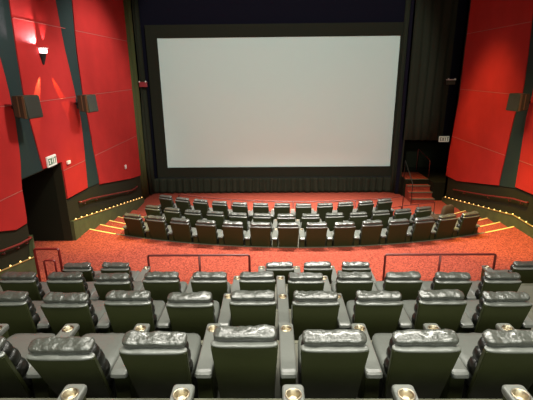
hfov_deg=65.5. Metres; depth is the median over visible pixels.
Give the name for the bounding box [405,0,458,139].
curtain
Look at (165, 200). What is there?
recliner
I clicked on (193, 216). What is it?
recliner
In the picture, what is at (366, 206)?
recliner
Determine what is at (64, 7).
trim
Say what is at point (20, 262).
light
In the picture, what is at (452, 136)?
trim
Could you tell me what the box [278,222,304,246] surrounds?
recliner
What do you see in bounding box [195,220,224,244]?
recliner
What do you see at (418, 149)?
stair rail
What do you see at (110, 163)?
wall panel
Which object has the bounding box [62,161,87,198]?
wall panel
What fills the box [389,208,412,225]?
recliner
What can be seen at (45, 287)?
armrest
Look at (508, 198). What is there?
wall handrail
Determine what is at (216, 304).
seat cushion
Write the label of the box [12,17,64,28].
trim
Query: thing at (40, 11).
wall panel
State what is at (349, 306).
seat cushion
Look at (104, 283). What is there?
recliner
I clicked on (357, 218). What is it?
recliner
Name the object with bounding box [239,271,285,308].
recliner
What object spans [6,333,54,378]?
seat cushion
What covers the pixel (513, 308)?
recliner
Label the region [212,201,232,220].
recliner
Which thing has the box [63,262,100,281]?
recliner
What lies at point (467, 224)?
recliner
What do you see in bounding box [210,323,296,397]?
recliner
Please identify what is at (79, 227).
baseboard
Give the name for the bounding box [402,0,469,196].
wall
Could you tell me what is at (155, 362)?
recliner
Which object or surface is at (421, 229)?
recliner
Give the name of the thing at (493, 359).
recliner
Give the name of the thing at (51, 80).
wall panel
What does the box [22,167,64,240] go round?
doorway
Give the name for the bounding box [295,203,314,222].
recliner
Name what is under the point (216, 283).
recliner
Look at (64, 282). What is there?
recliner
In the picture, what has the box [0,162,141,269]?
wall
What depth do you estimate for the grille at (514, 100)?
12.49 m
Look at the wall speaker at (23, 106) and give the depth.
9.40 m
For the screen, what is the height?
7.110 m
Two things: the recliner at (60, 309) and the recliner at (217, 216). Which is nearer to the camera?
the recliner at (60, 309)
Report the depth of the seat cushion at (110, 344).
4.41 m
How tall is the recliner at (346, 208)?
1.048 m
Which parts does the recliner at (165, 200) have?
panel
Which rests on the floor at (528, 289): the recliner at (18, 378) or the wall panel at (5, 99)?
the recliner at (18, 378)
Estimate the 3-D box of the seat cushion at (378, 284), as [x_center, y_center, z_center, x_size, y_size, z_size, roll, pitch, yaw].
[2.260,1.655,7.411,0.570,0.156,0.686,0,17,1]
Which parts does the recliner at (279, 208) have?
panel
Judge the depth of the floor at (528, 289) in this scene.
6.28 m
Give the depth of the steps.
19.25 m
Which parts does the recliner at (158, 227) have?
panel, backrest, armrest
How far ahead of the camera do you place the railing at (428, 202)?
15.52 m
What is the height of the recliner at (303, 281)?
1.046 m
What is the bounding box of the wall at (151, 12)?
[131,0,467,194]
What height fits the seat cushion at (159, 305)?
0.156 m
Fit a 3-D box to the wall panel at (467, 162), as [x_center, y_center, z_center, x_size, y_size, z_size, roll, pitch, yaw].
[8.117,-1.309,16.391,0.045,1.794,4.480,0,17,1]
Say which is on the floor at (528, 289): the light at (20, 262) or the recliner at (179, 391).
the recliner at (179, 391)
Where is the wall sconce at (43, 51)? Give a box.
[38,47,47,64]
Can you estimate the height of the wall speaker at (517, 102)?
0.517 m
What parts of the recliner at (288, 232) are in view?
panel, armrest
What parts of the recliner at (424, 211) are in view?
panel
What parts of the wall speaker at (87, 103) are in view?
trim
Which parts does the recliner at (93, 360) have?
panel, backrest, armrest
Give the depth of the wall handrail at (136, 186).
14.75 m
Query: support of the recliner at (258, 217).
on the floor at (432, 211)
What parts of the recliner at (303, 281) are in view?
panel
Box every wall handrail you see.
[0,236,31,254]
[79,186,137,203]
[453,189,528,203]
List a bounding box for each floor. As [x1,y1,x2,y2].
[0,285,532,398]
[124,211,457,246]
[400,167,446,199]
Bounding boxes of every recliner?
[0,271,49,300]
[0,290,53,336]
[0,324,78,397]
[1,384,86,399]
[26,323,149,397]
[40,292,113,336]
[46,271,99,300]
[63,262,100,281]
[94,273,144,300]
[100,262,150,281]
[104,290,172,333]
[119,323,220,397]
[122,213,151,238]
[133,384,194,399]
[143,271,192,303]
[144,205,167,224]
[146,215,174,240]
[158,195,176,213]
[164,207,184,224]
[166,291,231,339]
[170,218,199,242]
[175,197,194,215]
[184,209,206,227]
[191,271,239,308]
[193,199,212,218]
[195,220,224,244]
[206,210,228,229]
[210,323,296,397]
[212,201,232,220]
[222,221,251,245]
[229,212,252,230]
[229,290,289,339]
[232,202,253,222]
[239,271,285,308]
[244,384,304,399]
[250,222,278,246]
[253,202,274,223]
[253,213,277,231]
[258,261,300,283]
[274,203,294,218]
[277,213,300,227]
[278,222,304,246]
[287,272,330,308]
[291,290,350,339]
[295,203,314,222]
[298,323,382,398]
[300,213,322,231]
[303,261,336,283]
[304,222,332,246]
[314,203,334,221]
[323,212,344,230]
[330,221,359,245]
[331,271,376,306]
[334,201,354,220]
[338,261,375,283]
[345,211,367,229]
[346,290,411,339]
[353,200,374,218]
[355,220,385,244]
[356,384,418,399]
[367,210,389,227]
[372,323,468,398]
[373,198,393,216]
[375,271,422,300]
[382,218,411,243]
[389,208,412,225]
[402,289,473,332]
[408,216,435,241]
[410,206,431,224]
[421,272,475,299]
[432,213,458,238]
[455,211,479,236]
[456,323,532,398]
[464,291,532,332]
[470,271,521,299]
[480,261,532,282]
[501,385,532,399]
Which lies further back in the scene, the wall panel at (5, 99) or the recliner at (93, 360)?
the wall panel at (5, 99)
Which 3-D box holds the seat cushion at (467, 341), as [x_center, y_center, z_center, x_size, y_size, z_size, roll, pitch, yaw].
[2.213,1.614,4.266,0.570,0.156,0.686,0,17,1]
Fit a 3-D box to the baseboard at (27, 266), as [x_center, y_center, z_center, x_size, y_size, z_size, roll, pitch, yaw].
[-5.983,2.157,3.706,0.100,5.792,13.440,0,17,1]
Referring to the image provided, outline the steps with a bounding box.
[402,172,434,202]
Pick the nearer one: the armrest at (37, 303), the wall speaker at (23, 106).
the armrest at (37, 303)
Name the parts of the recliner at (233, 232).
panel, armrest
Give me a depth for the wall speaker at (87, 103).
12.53 m
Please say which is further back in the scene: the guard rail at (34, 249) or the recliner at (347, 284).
the guard rail at (34, 249)
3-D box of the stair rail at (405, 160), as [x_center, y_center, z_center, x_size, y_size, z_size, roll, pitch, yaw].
[6.507,-0.834,19.033,0.036,1.746,1.336,0,17,1]
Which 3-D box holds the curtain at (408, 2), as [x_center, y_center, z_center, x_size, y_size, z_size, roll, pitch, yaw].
[6.274,-4.867,18.933,0.502,9.488,0.137,10,20,31]
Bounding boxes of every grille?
[24,96,42,117]
[87,95,98,111]
[506,94,520,110]
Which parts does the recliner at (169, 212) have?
panel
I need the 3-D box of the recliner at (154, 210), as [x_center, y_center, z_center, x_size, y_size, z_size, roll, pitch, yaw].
[-3.855,0.592,15.019,0.960,1.053,0.934,6,19,21]
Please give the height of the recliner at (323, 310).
1.049 m
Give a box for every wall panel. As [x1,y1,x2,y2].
[0,59,11,105]
[0,106,21,199]
[0,191,26,230]
[9,0,59,26]
[11,18,75,100]
[29,97,84,170]
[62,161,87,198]
[72,0,126,40]
[74,31,131,94]
[86,90,136,154]
[95,136,140,183]
[446,137,505,185]
[452,89,515,154]
[460,22,531,93]
[467,0,532,33]
[515,161,532,193]
[520,96,532,164]
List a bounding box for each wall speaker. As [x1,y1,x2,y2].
[11,95,42,118]
[75,94,98,112]
[506,93,530,111]
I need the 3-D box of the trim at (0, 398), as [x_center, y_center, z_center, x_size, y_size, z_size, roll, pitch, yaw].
[0.964,1.770,3.609,13.960,0.036,0.062,0,17,1]
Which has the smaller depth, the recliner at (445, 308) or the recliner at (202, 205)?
the recliner at (445, 308)
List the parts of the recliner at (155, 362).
panel, backrest, armrest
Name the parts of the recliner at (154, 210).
panel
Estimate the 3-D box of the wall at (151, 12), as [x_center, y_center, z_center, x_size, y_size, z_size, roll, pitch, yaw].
[1.516,-4.873,19.464,15.700,9.900,1.100,0,17,1]
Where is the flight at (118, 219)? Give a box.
[94,210,146,234]
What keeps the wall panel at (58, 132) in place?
attached to the wall at (70, 208)
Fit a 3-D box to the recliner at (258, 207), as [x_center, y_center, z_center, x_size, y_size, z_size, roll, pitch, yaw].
[-0.077,0.505,15.924,0.782,1.046,0.941,1,17,7]
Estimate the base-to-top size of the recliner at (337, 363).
1.044 m
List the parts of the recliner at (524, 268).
panel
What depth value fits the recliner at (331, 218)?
13.60 m
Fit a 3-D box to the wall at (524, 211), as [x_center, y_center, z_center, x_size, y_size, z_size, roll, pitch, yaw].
[8.127,-1.088,7.095,0.250,9.900,22.400,0,17,1]
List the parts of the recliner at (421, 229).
backrest, panel, armrest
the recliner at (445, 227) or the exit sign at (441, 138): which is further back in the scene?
the exit sign at (441, 138)
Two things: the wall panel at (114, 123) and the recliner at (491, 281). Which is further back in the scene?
the wall panel at (114, 123)
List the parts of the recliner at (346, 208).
panel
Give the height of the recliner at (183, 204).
1.046 m
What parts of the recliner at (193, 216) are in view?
panel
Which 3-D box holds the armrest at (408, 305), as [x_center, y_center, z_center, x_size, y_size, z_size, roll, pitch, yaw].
[2.237,1.631,5.843,0.570,0.156,0.686,0,17,1]
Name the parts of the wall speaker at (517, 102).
trim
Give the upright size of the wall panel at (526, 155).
1.988 m
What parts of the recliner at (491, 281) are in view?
backrest, panel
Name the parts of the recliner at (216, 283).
panel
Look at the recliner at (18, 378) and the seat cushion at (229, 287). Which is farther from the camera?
the seat cushion at (229, 287)
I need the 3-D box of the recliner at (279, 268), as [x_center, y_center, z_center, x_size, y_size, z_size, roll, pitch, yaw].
[0.287,1.699,9.178,0.960,1.051,0.949,0,17,1]
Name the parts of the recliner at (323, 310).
panel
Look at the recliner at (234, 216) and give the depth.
13.72 m
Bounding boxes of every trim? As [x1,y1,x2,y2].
[0,0,42,178]
[0,398,502,399]
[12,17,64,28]
[56,0,98,186]
[74,30,124,40]
[90,216,142,233]
[116,232,483,247]
[187,283,532,285]
[452,136,505,155]
[454,211,513,232]
[468,21,531,33]
[499,19,532,187]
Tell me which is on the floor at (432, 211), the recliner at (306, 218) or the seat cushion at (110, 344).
the recliner at (306, 218)
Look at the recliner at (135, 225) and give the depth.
12.66 m
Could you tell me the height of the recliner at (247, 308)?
1.050 m
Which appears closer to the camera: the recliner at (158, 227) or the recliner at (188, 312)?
the recliner at (188, 312)
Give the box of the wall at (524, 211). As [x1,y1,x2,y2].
[444,0,532,224]
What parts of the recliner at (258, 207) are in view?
panel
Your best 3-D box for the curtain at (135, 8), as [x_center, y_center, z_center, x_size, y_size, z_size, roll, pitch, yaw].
[-5.691,-4.811,19.139,0.130,9.487,0.490,6,18,19]
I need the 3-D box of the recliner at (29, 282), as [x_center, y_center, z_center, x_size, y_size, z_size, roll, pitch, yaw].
[-4.141,1.609,7.407,0.960,1.052,0.930,0,17,1]
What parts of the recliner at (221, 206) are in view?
panel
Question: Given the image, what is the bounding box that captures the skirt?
[154,177,390,192]
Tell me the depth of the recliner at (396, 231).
11.99 m
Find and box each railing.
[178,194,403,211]
[401,202,434,214]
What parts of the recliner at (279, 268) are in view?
panel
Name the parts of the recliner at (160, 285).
panel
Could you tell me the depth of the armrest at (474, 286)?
7.41 m
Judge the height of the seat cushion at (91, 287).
0.156 m
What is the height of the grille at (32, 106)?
0.470 m
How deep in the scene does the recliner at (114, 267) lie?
8.72 m
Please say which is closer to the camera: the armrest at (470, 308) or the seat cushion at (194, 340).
the seat cushion at (194, 340)
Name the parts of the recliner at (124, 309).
panel, backrest, armrest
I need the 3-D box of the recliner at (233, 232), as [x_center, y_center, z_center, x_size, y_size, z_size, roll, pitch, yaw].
[-0.822,1.008,12.315,0.782,1.048,0.959,2,17,8]
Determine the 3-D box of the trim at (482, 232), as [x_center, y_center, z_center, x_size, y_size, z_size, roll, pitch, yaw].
[1.019,1.222,12.495,11.550,0.036,1.156,0,17,1]
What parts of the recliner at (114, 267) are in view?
panel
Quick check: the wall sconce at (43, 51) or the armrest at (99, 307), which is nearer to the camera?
the armrest at (99, 307)
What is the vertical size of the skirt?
0.769 m
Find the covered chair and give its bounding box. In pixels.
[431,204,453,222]
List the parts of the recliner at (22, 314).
panel, backrest, armrest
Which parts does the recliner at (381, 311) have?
backrest, panel, armrest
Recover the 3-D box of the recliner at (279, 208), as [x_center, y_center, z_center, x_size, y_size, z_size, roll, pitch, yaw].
[0.692,0.513,15.868,0.782,1.049,0.933,0,17,3]
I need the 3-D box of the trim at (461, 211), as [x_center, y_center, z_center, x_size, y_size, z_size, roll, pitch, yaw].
[7.442,0.723,14.841,1.170,0.607,3.911,0,17,1]
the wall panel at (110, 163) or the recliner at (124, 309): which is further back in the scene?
the wall panel at (110, 163)
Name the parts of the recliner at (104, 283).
panel, backrest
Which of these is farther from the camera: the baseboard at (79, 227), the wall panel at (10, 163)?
the baseboard at (79, 227)
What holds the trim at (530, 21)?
attached to the wall at (524, 211)
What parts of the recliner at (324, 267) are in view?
panel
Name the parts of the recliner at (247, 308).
panel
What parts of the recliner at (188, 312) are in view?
panel, backrest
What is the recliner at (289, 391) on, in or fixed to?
on the floor at (528, 289)
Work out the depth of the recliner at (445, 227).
12.30 m
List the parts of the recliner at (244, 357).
panel, armrest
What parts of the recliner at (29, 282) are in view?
panel, backrest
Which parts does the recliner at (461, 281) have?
backrest, panel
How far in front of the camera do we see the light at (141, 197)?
14.48 m
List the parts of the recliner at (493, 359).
backrest, panel, armrest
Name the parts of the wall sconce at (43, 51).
lamp shade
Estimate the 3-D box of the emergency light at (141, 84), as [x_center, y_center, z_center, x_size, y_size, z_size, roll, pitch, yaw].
[-5.529,-5.233,18.652,0.360,0.265,0.415,0,17,1]
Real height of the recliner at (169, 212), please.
1.050 m
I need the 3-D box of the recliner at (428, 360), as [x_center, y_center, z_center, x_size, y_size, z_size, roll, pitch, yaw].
[1.500,1.545,4.160,0.782,1.046,0.969,0,17,1]
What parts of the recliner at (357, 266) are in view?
panel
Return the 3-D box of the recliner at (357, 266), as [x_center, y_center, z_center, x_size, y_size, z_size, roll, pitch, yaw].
[1.976,1.692,9.157,0.782,1.046,0.943,0,17,1]
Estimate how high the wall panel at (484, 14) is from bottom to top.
2.238 m
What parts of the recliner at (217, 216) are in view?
panel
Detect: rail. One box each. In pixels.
[33,248,62,281]
[43,259,57,280]
[147,254,250,271]
[382,253,496,280]
[403,160,412,203]
[416,149,429,177]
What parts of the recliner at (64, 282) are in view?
panel, backrest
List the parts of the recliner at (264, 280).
panel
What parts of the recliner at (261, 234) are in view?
panel, armrest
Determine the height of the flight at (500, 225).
0.770 m
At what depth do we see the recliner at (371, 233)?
11.89 m
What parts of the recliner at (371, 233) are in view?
panel, armrest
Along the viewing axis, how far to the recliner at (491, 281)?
6.76 m
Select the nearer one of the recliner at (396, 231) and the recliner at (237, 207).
the recliner at (396, 231)
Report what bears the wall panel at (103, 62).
attached to the wall at (70, 208)
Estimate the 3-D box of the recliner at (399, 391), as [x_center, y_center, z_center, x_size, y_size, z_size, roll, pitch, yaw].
[0.676,1.530,2.596,0.782,1.042,0.966,0,17,1]
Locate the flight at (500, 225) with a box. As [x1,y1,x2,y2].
[435,207,506,232]
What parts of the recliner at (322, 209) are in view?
panel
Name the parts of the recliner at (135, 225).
panel, backrest, armrest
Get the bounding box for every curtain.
[123,0,148,198]
[131,0,154,194]
[390,0,416,193]
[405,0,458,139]
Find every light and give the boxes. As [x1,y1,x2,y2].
[0,257,33,271]
[74,197,141,220]
[138,81,147,86]
[444,197,532,226]
[446,78,455,84]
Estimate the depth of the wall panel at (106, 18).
14.69 m
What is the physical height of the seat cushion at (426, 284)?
0.156 m
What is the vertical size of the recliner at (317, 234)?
1.049 m
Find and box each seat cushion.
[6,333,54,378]
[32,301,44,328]
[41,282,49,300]
[82,333,123,376]
[87,281,95,295]
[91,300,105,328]
[132,271,139,280]
[132,281,142,290]
[153,300,165,328]
[180,281,186,292]
[186,333,200,375]
[214,300,219,322]
[227,281,230,292]
[298,334,301,372]
[331,281,335,290]
[346,300,354,323]
[372,333,392,376]
[375,281,383,290]
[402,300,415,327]
[421,281,431,289]
[456,333,481,377]
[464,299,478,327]
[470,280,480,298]
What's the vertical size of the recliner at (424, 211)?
1.050 m
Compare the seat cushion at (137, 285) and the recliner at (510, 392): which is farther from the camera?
the seat cushion at (137, 285)
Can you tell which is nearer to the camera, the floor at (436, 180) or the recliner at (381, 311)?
the recliner at (381, 311)
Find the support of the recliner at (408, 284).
on the floor at (528, 289)
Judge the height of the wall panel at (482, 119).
1.988 m
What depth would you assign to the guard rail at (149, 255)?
9.63 m
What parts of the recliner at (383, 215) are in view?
panel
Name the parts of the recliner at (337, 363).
panel, armrest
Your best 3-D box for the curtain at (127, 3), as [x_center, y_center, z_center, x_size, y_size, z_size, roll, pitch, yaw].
[-5.875,-4.600,18.471,0.090,9.488,0.785,4,18,15]
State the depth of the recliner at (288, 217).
13.55 m
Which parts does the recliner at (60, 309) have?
panel, backrest, armrest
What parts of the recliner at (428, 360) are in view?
backrest, panel, armrest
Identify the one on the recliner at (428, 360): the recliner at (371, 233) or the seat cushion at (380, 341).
the seat cushion at (380, 341)
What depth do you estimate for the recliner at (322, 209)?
15.39 m
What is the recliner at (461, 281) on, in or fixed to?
on the floor at (528, 289)
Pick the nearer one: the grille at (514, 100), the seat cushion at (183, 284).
the seat cushion at (183, 284)
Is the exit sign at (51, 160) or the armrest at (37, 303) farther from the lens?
the exit sign at (51, 160)
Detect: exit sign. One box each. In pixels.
[45,154,56,167]
[439,136,449,141]
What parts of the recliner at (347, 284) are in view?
panel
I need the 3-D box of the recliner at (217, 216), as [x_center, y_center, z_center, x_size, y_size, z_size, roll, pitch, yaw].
[-1.547,0.779,14.349,0.782,1.048,0.936,3,18,12]
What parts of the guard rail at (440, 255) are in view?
post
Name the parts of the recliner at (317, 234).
panel, armrest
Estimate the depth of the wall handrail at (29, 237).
9.71 m
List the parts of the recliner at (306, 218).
panel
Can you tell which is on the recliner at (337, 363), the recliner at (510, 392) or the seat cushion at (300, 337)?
the seat cushion at (300, 337)
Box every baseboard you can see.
[0,235,36,278]
[70,198,143,239]
[442,197,532,237]
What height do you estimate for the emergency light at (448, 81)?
0.265 m
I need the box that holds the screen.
[144,22,403,178]
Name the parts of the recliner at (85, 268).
panel, backrest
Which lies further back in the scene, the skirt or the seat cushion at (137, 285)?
the skirt
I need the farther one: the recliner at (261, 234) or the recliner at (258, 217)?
the recliner at (258, 217)
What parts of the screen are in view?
frame rail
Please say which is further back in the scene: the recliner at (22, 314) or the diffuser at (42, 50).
the diffuser at (42, 50)
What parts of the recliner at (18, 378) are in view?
armrest, backrest, panel, armrest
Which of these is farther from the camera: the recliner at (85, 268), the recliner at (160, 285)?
the recliner at (85, 268)
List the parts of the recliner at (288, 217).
panel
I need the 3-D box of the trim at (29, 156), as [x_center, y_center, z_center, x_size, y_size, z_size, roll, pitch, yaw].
[-5.969,-3.466,9.370,0.020,6.040,1.600,0,17,1]
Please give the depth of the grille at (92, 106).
12.66 m
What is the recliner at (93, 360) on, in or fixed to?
on the floor at (528, 289)
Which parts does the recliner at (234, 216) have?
panel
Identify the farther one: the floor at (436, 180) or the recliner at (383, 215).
the floor at (436, 180)
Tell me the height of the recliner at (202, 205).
1.052 m
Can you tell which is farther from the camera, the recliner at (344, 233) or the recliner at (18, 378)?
the recliner at (344, 233)
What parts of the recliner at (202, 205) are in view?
panel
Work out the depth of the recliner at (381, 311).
5.29 m
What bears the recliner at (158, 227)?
on the floor at (432, 211)
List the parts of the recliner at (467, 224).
backrest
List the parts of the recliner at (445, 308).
backrest, panel, armrest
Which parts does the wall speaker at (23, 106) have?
trim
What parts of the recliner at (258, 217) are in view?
panel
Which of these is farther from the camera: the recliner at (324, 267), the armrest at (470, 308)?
the recliner at (324, 267)
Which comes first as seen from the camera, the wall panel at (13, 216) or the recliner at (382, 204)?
the wall panel at (13, 216)
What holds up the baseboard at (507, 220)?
attached to the wall at (524, 211)
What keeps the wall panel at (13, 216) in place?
attached to the wall at (70, 208)
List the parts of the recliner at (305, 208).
panel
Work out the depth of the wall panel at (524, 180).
12.86 m
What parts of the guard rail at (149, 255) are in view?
post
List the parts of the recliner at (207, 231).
panel, armrest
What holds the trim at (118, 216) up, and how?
attached to the flight at (118, 219)
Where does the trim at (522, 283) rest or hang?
attached to the floor at (528, 289)
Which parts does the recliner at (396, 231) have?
backrest, panel, armrest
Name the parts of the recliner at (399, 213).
panel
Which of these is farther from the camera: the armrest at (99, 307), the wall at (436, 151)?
the wall at (436, 151)
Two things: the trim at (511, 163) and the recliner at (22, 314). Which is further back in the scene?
the trim at (511, 163)
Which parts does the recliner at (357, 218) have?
panel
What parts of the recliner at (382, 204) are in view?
panel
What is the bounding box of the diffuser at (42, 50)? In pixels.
[39,48,46,52]
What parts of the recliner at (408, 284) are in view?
panel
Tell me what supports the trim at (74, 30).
attached to the wall at (70, 208)
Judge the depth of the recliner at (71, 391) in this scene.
3.01 m
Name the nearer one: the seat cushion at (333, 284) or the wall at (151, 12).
the seat cushion at (333, 284)
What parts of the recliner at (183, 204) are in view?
panel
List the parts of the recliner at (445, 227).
backrest, panel, armrest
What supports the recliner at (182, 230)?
on the floor at (432, 211)
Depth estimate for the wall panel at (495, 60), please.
14.36 m
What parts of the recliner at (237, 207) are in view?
panel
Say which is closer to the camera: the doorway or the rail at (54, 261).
the rail at (54, 261)
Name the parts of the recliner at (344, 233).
panel, armrest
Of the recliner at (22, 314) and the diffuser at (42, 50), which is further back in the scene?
the diffuser at (42, 50)
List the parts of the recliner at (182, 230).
panel, armrest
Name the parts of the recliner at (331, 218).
panel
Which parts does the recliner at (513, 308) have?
backrest, panel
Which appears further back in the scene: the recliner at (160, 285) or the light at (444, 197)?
the light at (444, 197)
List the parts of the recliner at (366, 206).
panel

